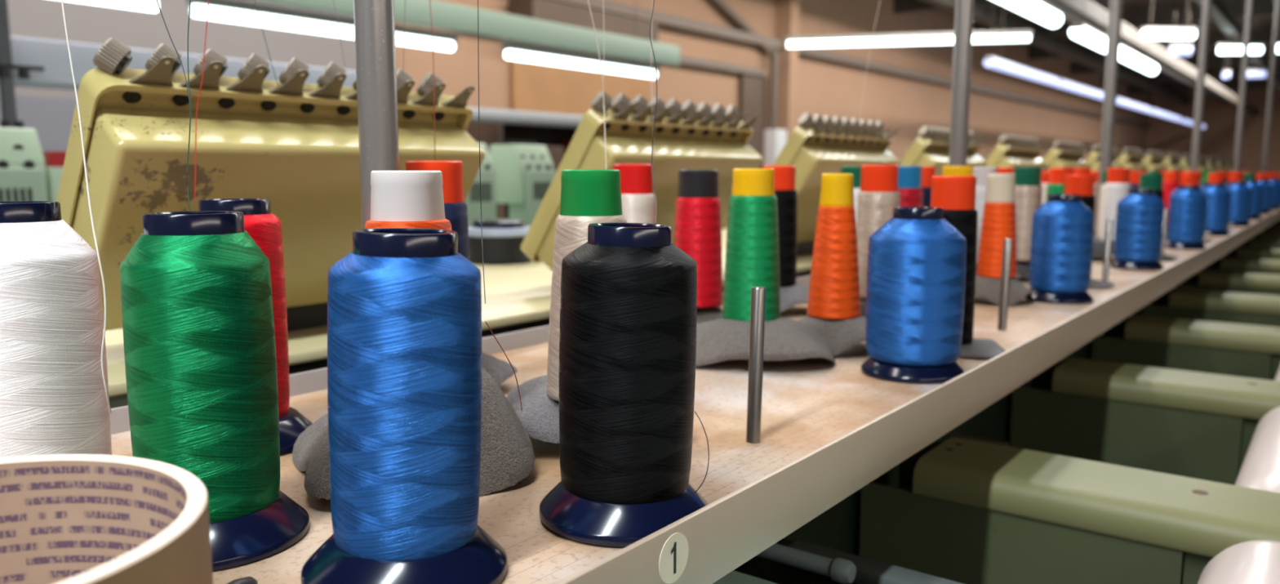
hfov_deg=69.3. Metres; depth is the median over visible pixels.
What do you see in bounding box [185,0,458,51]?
lamp
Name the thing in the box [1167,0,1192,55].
lamp
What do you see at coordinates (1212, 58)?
joist
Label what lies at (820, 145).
head
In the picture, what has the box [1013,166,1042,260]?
thread cone
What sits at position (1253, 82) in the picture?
joist
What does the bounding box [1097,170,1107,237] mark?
thread cone
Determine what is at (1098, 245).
pad
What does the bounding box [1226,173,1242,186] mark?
thread cone
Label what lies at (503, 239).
drum
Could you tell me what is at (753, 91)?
door
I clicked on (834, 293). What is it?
thread cone
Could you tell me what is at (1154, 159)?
head
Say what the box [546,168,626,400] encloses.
thread cone
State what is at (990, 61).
lamp
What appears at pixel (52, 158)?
bar
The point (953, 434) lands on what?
rod
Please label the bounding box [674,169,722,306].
thread cone
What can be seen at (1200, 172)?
thread cone
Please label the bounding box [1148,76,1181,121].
lamp
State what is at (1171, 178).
thread cone
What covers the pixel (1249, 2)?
steel pole
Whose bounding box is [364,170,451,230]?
thread cone
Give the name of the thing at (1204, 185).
thread spool
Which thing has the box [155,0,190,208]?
thread
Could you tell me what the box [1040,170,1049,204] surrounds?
thread cone
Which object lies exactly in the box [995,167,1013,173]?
thread cone
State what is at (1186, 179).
thread cone
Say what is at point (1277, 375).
cover
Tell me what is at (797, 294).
pad
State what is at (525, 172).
machine
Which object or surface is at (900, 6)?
joist
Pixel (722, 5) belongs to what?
pipe
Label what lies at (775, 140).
post
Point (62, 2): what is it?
thread
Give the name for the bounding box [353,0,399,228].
steel pole
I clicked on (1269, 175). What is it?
thread cone
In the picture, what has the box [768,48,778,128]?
pipe
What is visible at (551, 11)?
trim
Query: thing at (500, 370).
pad
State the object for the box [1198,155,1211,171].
head
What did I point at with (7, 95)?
post
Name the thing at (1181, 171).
thread cone
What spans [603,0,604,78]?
thread
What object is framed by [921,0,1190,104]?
roof beam
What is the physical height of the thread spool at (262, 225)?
0.203 m
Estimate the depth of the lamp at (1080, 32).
12.04 m
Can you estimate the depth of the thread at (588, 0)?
0.90 m
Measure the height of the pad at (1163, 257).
0.010 m
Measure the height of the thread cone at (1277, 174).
0.209 m
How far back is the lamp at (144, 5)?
5.34 m
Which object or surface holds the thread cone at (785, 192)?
on the pad at (797, 294)
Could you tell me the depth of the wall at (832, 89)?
16.17 m
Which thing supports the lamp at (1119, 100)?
hanging from the ceiling
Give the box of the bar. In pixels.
[42,151,66,166]
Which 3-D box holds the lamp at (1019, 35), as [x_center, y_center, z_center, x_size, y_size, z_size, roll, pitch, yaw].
[3.662,-4.197,12.685,3.260,1.584,0.140,2,8,11]
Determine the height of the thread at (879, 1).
0.257 m
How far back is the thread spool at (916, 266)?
0.99 m
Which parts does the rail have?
rail rod, rod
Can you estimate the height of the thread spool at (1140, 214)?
0.186 m
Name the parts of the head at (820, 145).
tension knob, tension knob, tension knob, plate, tension knob, tension knob, tension knob, tension knob, tension knob, tension knob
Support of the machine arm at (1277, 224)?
attached to the base cabinet at (838, 527)
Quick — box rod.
[951,431,1008,445]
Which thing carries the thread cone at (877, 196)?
on the pad at (863, 300)
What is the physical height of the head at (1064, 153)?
0.333 m
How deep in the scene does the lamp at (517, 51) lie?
8.38 m
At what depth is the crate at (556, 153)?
9.12 m
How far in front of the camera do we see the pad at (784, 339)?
1.07 m
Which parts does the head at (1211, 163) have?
plate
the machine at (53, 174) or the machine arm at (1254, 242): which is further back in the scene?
the machine arm at (1254, 242)
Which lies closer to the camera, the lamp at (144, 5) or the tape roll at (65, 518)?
the tape roll at (65, 518)
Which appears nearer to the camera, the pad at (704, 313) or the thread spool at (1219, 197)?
the pad at (704, 313)
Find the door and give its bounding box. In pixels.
[738,73,768,168]
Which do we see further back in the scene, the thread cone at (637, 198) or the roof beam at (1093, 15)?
the roof beam at (1093, 15)
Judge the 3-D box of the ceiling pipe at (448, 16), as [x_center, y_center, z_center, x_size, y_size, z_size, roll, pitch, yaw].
[-1.238,-2.139,7.368,0.070,0.200,5.350,6,9,37]
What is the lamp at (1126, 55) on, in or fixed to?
hanging from the ceiling
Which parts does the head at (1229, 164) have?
plate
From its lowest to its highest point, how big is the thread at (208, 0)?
0.212 m
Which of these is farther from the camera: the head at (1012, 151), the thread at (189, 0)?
the head at (1012, 151)
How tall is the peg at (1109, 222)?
0.131 m
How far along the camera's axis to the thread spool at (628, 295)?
0.56 m
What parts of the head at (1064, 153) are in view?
tension knob, tension knob, plate, tension knob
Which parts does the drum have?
lid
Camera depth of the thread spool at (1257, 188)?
4.41 m
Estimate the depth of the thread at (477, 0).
0.60 m
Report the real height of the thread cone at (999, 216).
0.177 m
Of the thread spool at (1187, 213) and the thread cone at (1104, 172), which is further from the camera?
the thread spool at (1187, 213)
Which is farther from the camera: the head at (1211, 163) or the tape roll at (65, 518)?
the head at (1211, 163)
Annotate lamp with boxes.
[68,0,158,12]
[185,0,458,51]
[500,0,659,78]
[786,0,1032,48]
[983,4,1060,86]
[994,0,1062,27]
[1056,25,1103,100]
[1069,0,1106,53]
[1115,62,1151,112]
[1118,0,1158,75]
[1140,0,1197,39]
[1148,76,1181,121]
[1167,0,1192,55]
[1180,85,1205,128]
[1217,0,1263,53]
[1222,38,1231,78]
[1246,21,1266,78]
[1275,41,1279,53]
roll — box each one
[0,453,213,583]
[1197,539,1279,583]
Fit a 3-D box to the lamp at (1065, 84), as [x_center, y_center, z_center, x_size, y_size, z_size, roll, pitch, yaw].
[9.768,-5.157,20.293,0.170,1.634,4.340,6,9,37]
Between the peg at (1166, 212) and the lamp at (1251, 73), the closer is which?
the peg at (1166, 212)
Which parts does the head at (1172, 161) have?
plate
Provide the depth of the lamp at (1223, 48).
16.59 m
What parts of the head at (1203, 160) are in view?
plate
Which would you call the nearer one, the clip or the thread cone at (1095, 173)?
the clip
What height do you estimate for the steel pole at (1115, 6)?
2.200 m
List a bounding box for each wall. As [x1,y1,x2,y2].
[7,0,355,99]
[395,0,1148,228]
[1144,87,1279,172]
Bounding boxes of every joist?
[893,0,999,13]
[973,0,1275,35]
[1027,26,1279,59]
[1069,48,1279,74]
[1101,63,1279,84]
[1127,76,1275,93]
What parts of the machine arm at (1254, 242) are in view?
panel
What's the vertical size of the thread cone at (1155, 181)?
0.209 m
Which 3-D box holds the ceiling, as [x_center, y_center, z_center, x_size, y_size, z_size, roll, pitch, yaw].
[12.023,-5.521,16.163,13.200,0.150,47.200,6,9,37]
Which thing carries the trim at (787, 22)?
attached to the wall at (832, 89)
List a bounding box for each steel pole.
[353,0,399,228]
[948,0,973,165]
[1094,0,1122,235]
[1189,0,1211,171]
[1232,0,1253,171]
[1261,0,1279,173]
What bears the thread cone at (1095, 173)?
on the pad
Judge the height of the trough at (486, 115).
0.080 m
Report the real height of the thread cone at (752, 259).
0.184 m
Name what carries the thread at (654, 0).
attached to the thread spool at (628, 295)
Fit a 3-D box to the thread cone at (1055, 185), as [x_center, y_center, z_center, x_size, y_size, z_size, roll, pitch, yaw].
[1.000,-0.201,2.211,0.061,0.190,0.061,-2,8,-16]
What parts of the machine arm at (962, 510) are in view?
panel, panel, panel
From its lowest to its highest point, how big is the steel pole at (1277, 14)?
2.200 m
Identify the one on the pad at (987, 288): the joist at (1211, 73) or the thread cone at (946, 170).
the thread cone at (946, 170)
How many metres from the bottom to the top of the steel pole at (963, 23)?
2.200 m
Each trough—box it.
[9,35,356,90]
[469,107,583,127]
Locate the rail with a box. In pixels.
[733,537,962,583]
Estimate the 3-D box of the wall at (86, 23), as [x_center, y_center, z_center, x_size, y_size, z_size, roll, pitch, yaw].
[-4.857,-1.571,4.931,0.500,4.800,8.200,6,9,37]
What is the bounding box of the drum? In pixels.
[468,218,531,264]
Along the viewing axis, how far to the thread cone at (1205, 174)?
4.17 m
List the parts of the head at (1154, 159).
tension knob, plate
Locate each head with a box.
[56,37,484,331]
[520,90,762,271]
[772,112,901,255]
[898,125,989,175]
[985,133,1050,170]
[1043,139,1093,170]
[1084,144,1124,170]
[1116,147,1150,170]
[1141,150,1169,171]
[1162,151,1186,171]
[1179,153,1200,171]
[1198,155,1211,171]
[1205,156,1222,171]
[1215,157,1230,171]
[1225,158,1233,171]
[1232,160,1244,171]
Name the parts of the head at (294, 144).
tension knob, tension knob, tension knob, tension knob, plate, tension knob, tension knob, tension knob, tension knob, tension knob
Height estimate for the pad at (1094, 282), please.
0.010 m
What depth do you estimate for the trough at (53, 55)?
3.57 m
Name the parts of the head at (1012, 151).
tension knob, tension knob, plate, tension knob, tension knob, tension knob, tension knob, tension knob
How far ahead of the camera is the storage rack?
9.21 m
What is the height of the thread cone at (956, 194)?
0.209 m
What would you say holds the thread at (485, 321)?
on the pad at (507, 451)
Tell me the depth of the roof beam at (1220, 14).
16.14 m
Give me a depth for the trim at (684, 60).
12.48 m
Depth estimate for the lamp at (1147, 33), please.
14.74 m
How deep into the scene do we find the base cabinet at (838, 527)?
1.19 m
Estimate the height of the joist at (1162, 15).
0.350 m
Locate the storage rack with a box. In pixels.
[466,121,577,218]
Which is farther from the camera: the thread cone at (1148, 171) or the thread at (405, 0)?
the thread cone at (1148, 171)
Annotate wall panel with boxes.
[0,95,76,151]
[510,59,650,115]
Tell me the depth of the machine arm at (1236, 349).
2.08 m
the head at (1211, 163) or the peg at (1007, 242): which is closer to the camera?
the peg at (1007, 242)
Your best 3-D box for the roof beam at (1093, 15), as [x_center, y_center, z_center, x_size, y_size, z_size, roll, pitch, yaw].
[11.716,-4.904,20.158,0.180,0.220,41.000,6,9,37]
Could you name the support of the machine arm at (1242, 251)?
attached to the base cabinet at (838, 527)
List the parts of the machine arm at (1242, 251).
panel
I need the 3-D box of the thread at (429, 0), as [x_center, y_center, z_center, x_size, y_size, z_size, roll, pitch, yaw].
[-0.202,-0.222,0.902,0.002,0.199,0.023,-2,8,-15]
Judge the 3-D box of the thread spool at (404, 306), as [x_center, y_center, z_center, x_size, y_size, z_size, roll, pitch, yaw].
[-0.131,0.063,0.510,0.112,0.194,0.112,0,7,2]
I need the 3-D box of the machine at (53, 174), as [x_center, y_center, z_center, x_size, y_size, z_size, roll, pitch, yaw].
[-1.580,-0.258,3.130,0.280,0.322,0.830,6,9,37]
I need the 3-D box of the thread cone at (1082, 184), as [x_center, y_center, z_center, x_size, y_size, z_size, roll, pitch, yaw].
[0.872,-0.129,1.849,0.063,0.209,0.063,1,7,8]
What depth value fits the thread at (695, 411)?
0.57 m
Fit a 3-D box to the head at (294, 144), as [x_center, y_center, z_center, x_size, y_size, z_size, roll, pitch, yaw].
[-0.455,-0.109,1.139,0.290,0.333,0.474,6,9,37]
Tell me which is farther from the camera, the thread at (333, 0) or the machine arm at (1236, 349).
the machine arm at (1236, 349)
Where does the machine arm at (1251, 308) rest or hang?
attached to the base cabinet at (838, 527)
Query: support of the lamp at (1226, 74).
hanging from the ceiling
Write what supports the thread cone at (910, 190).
on the pad
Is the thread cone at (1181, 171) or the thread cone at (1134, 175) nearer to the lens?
the thread cone at (1134, 175)
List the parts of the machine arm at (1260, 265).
panel, panel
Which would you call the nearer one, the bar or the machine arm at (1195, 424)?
the machine arm at (1195, 424)
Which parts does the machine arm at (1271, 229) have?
panel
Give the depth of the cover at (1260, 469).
1.14 m
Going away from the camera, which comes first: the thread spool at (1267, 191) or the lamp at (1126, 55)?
the thread spool at (1267, 191)
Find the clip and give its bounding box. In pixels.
[226,576,257,583]
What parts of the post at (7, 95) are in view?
post, guide rail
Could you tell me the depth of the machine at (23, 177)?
2.62 m
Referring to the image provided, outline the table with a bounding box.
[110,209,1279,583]
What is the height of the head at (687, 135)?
0.333 m
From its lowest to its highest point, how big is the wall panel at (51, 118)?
1.870 m
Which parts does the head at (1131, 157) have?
tension knob, plate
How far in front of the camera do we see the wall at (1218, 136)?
37.08 m
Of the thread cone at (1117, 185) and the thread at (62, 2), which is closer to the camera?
the thread at (62, 2)
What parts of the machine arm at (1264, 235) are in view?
panel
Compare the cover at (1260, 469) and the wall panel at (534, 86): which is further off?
the wall panel at (534, 86)
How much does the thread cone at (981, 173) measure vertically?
0.190 m
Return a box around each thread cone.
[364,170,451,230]
[405,160,469,259]
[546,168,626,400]
[612,164,655,223]
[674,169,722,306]
[722,168,780,321]
[762,165,797,286]
[806,173,861,319]
[840,165,861,222]
[856,164,900,297]
[897,165,923,206]
[921,166,935,206]
[930,175,977,344]
[942,165,973,175]
[973,166,996,262]
[976,173,1016,277]
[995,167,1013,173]
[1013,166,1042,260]
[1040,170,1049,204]
[1045,167,1073,201]
[1063,174,1095,278]
[1073,168,1091,174]
[1090,170,1098,230]
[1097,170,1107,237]
[1101,168,1130,240]
[1129,170,1147,188]
[1138,173,1164,201]
[1147,170,1159,173]
[1162,170,1181,222]
[1179,173,1199,185]
[1181,171,1195,173]
[1195,171,1202,187]
[1201,171,1215,186]
[1208,173,1225,186]
[1224,171,1230,183]
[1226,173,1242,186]
[1243,173,1256,181]
[1255,173,1266,179]
[1265,172,1275,178]
[1275,172,1279,177]
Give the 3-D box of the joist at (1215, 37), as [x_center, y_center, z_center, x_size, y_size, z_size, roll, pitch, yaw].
[14.982,-5.806,20.699,12.000,0.350,0.180,6,9,37]
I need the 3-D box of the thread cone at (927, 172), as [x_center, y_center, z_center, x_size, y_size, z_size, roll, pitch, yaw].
[0.523,-0.139,1.736,0.061,0.190,0.061,-1,7,-8]
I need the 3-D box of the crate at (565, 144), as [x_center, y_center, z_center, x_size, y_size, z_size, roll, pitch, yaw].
[-0.526,-1.398,9.802,0.350,0.395,0.600,6,9,37]
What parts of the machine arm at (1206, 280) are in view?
panel, panel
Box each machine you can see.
[0,120,48,201]
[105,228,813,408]
[465,137,497,226]
[489,139,555,226]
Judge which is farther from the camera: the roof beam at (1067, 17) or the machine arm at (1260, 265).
the roof beam at (1067, 17)
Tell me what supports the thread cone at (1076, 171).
on the pad at (1098, 245)
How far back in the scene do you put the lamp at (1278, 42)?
16.41 m
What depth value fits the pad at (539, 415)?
0.74 m
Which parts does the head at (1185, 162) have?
plate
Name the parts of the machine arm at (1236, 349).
panel, panel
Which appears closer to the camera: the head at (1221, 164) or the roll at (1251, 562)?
the roll at (1251, 562)
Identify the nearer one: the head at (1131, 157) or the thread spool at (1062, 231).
the thread spool at (1062, 231)
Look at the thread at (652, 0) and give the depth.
0.95 m
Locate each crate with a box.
[545,145,564,172]
[559,140,571,155]
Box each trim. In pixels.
[508,0,658,41]
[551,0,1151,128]
[680,54,764,75]
[775,0,799,140]
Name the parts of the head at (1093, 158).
tension knob, plate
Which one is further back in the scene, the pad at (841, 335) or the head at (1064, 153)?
the head at (1064, 153)
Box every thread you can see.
[61,0,111,413]
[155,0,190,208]
[186,0,191,211]
[194,0,208,199]
[254,0,279,86]
[333,0,345,66]
[403,0,405,86]
[429,0,435,160]
[477,0,485,303]
[484,320,522,410]
[587,0,606,168]
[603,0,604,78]
[649,0,657,223]
[650,0,654,164]
[690,410,709,495]
[858,0,879,118]
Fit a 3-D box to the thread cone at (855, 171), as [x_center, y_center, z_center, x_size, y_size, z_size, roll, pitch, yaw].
[0.378,-0.125,1.631,0.061,0.190,0.061,0,7,1]
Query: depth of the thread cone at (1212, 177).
3.52 m
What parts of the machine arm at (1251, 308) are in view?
panel, panel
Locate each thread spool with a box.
[0,200,111,457]
[120,210,309,572]
[198,198,313,456]
[300,227,506,583]
[539,222,708,546]
[860,206,966,384]
[1023,194,1094,304]
[1110,188,1164,270]
[1164,185,1207,249]
[1165,184,1179,238]
[1200,182,1208,190]
[1201,182,1231,235]
[1226,181,1252,226]
[1244,179,1263,219]
[1255,178,1272,213]
[1267,177,1279,209]
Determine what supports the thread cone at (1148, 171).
on the pad
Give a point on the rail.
(786, 561)
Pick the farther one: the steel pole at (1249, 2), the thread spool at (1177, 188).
the steel pole at (1249, 2)
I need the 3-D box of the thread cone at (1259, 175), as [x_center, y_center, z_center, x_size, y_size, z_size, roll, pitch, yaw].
[3.514,-0.570,5.256,0.063,0.209,0.063,1,7,6]
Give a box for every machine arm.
[859,436,1279,583]
[1009,357,1279,484]
[1091,315,1279,380]
[1142,288,1279,327]
[1175,270,1279,295]
[1200,256,1279,274]
[1219,246,1279,259]
[1235,238,1279,248]
[1248,231,1279,239]
[1257,226,1279,233]
[1266,222,1279,227]
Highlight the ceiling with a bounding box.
[942,0,1279,84]
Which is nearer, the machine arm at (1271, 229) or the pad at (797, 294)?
the pad at (797, 294)
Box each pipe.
[253,0,679,66]
[710,0,773,56]
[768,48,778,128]
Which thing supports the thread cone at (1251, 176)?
on the pad
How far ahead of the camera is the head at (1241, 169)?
9.64 m
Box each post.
[0,0,44,128]
[764,128,786,165]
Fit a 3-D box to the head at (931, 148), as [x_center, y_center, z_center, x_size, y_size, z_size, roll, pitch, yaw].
[0.849,-0.328,2.833,0.290,0.333,0.474,6,9,37]
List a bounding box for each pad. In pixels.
[292,366,534,499]
[481,351,517,385]
[506,374,559,443]
[695,317,835,365]
[696,306,723,324]
[779,282,808,311]
[799,315,866,355]
[860,297,866,317]
[959,337,1005,358]
[974,274,1032,306]
[1016,260,1029,279]
[1088,278,1114,288]
[1092,237,1114,257]
[1113,253,1177,260]
[1164,238,1211,242]
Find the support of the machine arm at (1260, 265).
attached to the base cabinet at (838, 527)
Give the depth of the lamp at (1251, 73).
20.77 m
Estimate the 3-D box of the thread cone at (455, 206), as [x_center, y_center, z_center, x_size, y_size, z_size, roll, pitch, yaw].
[-0.190,-0.027,0.869,0.061,0.190,0.061,-2,8,-14]
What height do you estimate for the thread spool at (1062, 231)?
0.186 m
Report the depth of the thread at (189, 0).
0.60 m
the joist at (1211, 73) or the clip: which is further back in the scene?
the joist at (1211, 73)
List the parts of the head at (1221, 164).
plate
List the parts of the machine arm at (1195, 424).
panel, panel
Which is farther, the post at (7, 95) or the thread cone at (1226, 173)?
the thread cone at (1226, 173)
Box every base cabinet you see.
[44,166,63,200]
[783,270,1200,555]
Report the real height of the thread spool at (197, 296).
0.201 m
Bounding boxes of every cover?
[1235,406,1279,493]
[1274,366,1279,381]
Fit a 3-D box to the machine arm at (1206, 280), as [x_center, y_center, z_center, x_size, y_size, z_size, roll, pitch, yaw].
[2.429,0.223,2.907,1.318,0.500,0.135,6,9,37]
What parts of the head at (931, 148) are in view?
tension knob, tension knob, tension knob, plate, tension knob, tension knob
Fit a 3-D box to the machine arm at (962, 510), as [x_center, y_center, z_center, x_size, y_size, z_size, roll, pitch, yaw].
[0.839,0.491,0.842,1.318,0.500,0.135,6,9,37]
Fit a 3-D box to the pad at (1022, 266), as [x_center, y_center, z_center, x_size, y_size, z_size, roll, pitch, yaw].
[0.802,-0.050,1.947,0.121,0.048,0.129,-2,8,-14]
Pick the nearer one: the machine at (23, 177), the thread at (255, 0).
the thread at (255, 0)
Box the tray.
[712,570,776,583]
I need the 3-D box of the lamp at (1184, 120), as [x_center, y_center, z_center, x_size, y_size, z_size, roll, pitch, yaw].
[20.569,-6.974,34.325,0.170,1.634,5.540,6,9,37]
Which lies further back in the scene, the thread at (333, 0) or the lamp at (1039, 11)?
the lamp at (1039, 11)
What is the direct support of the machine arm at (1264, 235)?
attached to the base cabinet at (838, 527)
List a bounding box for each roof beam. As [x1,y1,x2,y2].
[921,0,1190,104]
[1041,0,1228,104]
[1044,0,1259,115]
[1195,0,1279,91]
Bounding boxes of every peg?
[745,286,765,443]
[996,238,1012,330]
[1102,218,1113,280]
[1160,208,1168,254]
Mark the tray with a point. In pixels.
(734, 576)

